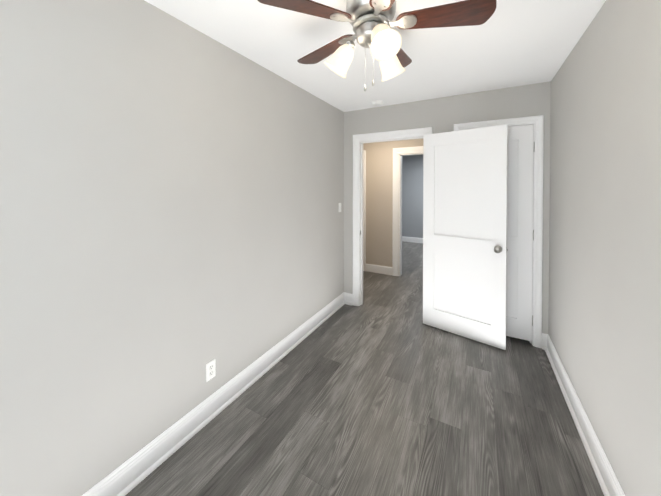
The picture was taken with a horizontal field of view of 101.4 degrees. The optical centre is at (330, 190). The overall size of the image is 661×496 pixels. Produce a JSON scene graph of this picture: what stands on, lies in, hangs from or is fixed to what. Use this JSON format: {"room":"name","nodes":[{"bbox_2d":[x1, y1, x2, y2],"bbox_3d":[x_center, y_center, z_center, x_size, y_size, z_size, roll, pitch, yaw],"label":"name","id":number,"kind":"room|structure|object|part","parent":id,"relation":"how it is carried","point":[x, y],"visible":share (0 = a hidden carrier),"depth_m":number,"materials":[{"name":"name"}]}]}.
{"room":"empty bedroom","nodes":[
{"label":"empty bedroom","id":0,"kind":"room"},
{"bbox_2d":[0,0,343,495],"bbox_3d":[-0.815,0.238,1.786,0.120,2.440,4.121,0,1,29],"label":"wall","id":1,"kind":"structure","parent":0,"point":[171,199],"depth_m":1.36,"materials":[{"name":"paint"}]},
{"bbox_2d":[206,359,215,381],"bbox_3d":[-0.771,1.159,1.744,0.007,0.115,0.070,0,1,29],"label":"outlet","id":2,"kind":"object","parent":1,"relation":"attached to","point":[210,369],"visible":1,"depth_m":1.74,"materials":[{"name":"white plastic"}]},
{"bbox_2d":[82,292,349,495],"bbox_3d":[-0.736,1.391,1.757,0.060,0.136,3.881,0,1,29],"label":"baseboard","id":3,"kind":"structure","parent":1,"relation":"attached to","point":[130,474],"depth_m":1.65,"materials":[{"name":"paint"}]},
{"bbox_2d":[125,241,603,495],"bbox_3d":[0.937,1.470,3.315,4.500,0.060,8.460,0,1,29],"label":"floor","id":4,"kind":"structure","parent":0,"point":[382,390],"depth_m":1.70,"materials":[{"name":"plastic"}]},
{"bbox_2d":[144,0,605,111],"bbox_3d":[0.937,-1.040,3.285,4.500,0.080,8.460,0,1,29],"label":"ceiling","id":5,"kind":"structure","parent":0,"point":[510,43],"depth_m":1.83,"materials":[{"name":"paint"}]},
{"bbox_2d":[371,100,382,105],"bbox_3d":[0.525,-0.980,3.044,0.128,0.034,0.128,0,1,29],"label":"smoke detector","id":6,"kind":"object","parent":5,"relation":"attached to","point":[377,103],"visible":1,"depth_m":3.01,"materials":[{"name":"white plastic"}]},
{"bbox_2d":[258,0,496,90],"bbox_3d":[0.212,-0.720,1.311,1.020,0.513,0.990,0,1,29],"label":"ceiling fan","id":7,"kind":"object","parent":5,"relation":"hanging from","point":[371,22],"visible":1,"depth_m":1.21,"materials":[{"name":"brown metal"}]},
{"bbox_2d":[363,138,422,266],"bbox_3d":[1.513,0.207,4.353,4.500,2.440,0.120,0,1,29],"label":"wall","id":8,"kind":"structure","parent":0,"point":[379,187],"depth_m":4.64,"materials":[{"name":"paint"}]},
{"bbox_2d":[365,264,391,274],"bbox_3d":[0.832,1.356,4.664,0.480,0.135,0.014,0,1,29],"label":"baseboard","id":9,"kind":"structure","parent":8,"relation":"attached to","point":[386,270],"depth_m":4.66,"materials":[{"name":"paint"}]},
{"bbox_2d":[363,146,422,275],"bbox_3d":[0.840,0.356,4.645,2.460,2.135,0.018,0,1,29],"label":"door frame","id":10,"kind":"structure","parent":8,"relation":"attached to","point":[395,222],"depth_m":4.51,"materials":[{"name":"paint"}]},
{"bbox_2d":[402,155,422,237],"bbox_3d":[2.939,0.175,6.958,4.500,2.440,0.120,0,1,29],"label":"wall","id":11,"kind":"structure","parent":0,"point":[412,195],"depth_m":7.29,"materials":[{"name":"paint"}]},
{"bbox_2d":[402,236,422,242],"bbox_3d":[3.164,1.330,6.773,3.114,0.135,0.014,0,1,29],"label":"baseboard","id":12,"kind":"structure","parent":11,"relation":"attached to","point":[406,239],"depth_m":7.29,"materials":[{"name":"paint"}]},
{"bbox_2d":[344,81,550,333],"bbox_3d":[1.111,0.223,3.013,2.080,2.440,0.120,0,1,29],"label":"wall","id":13,"kind":"structure","parent":0,"point":[442,114],"depth_m":2.83,"materials":[{"name":"paint"}]},
{"bbox_2d":[353,127,432,305],"bbox_3d":[0.725,0.373,3.226,0.940,2.135,0.156,0,1,29],"label":"door frame","id":14,"kind":"structure","parent":13,"relation":"attached to","point":[357,138],"depth_m":3.35,"materials":[{"name":"paint"}]},
{"bbox_2d":[423,125,507,349],"bbox_3d":[1.298,0.420,2.680,0.755,2.030,0.173,1,1,40],"label":"entry door","id":15,"kind":"structure","parent":13,"relation":"in","point":[464,229],"depth_m":2.64,"materials":[{"name":"paint"}]},
{"bbox_3d":[1.541,0.533,2.480,0.066,0.066,0.173,1,1,40],"label":"knob","id":16,"kind":"part","parent":15,"relation":"part of","materials":[{"name":"silver metal"}]},
{"bbox_2d":[454,115,543,347],"bbox_3d":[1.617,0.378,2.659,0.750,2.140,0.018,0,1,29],"label":"trim","id":17,"kind":"structure","parent":13,"relation":"attached to","point":[538,121],"depth_m":2.49,"materials":[{"name":"paint"}]},
{"bbox_2d":[506,124,533,340],"bbox_3d":[1.630,0.396,2.682,0.605,2.030,0.173,0,1,29],"label":"closet door","id":18,"kind":"structure","parent":13,"relation":"in","point":[519,231],"depth_m":2.57,"materials":[{"name":"paint"}]},
{"bbox_2d":[532,141,534,325],"bbox_3d":[1.887,0.403,2.515,0.010,1.718,0.010,0,1,29],"label":"closet door hinges","id":19,"kind":"object","parent":18,"relation":"attached to","point":[533,230],"visible":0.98,"depth_m":2.51,"materials":[{"name":"silver metal"}]},
{"bbox_2d":[548,0,660,495],"bbox_3d":[1.115,0.251,0.730,0.120,2.440,4.121,0,1,29],"label":"wall","id":20,"kind":"structure","parent":0,"point":[604,327],"depth_m":1.30,"materials":[{"name":"paint"}]},
{"bbox_2d":[542,333,624,495],"bbox_3d":[1.045,1.402,0.782,0.040,0.136,3.881,0,1,29],"label":"baseboard","id":21,"kind":"structure","parent":20,"relation":"attached to","point":[607,479],"depth_m":1.58,"materials":[{"name":"paint"}]}
]}

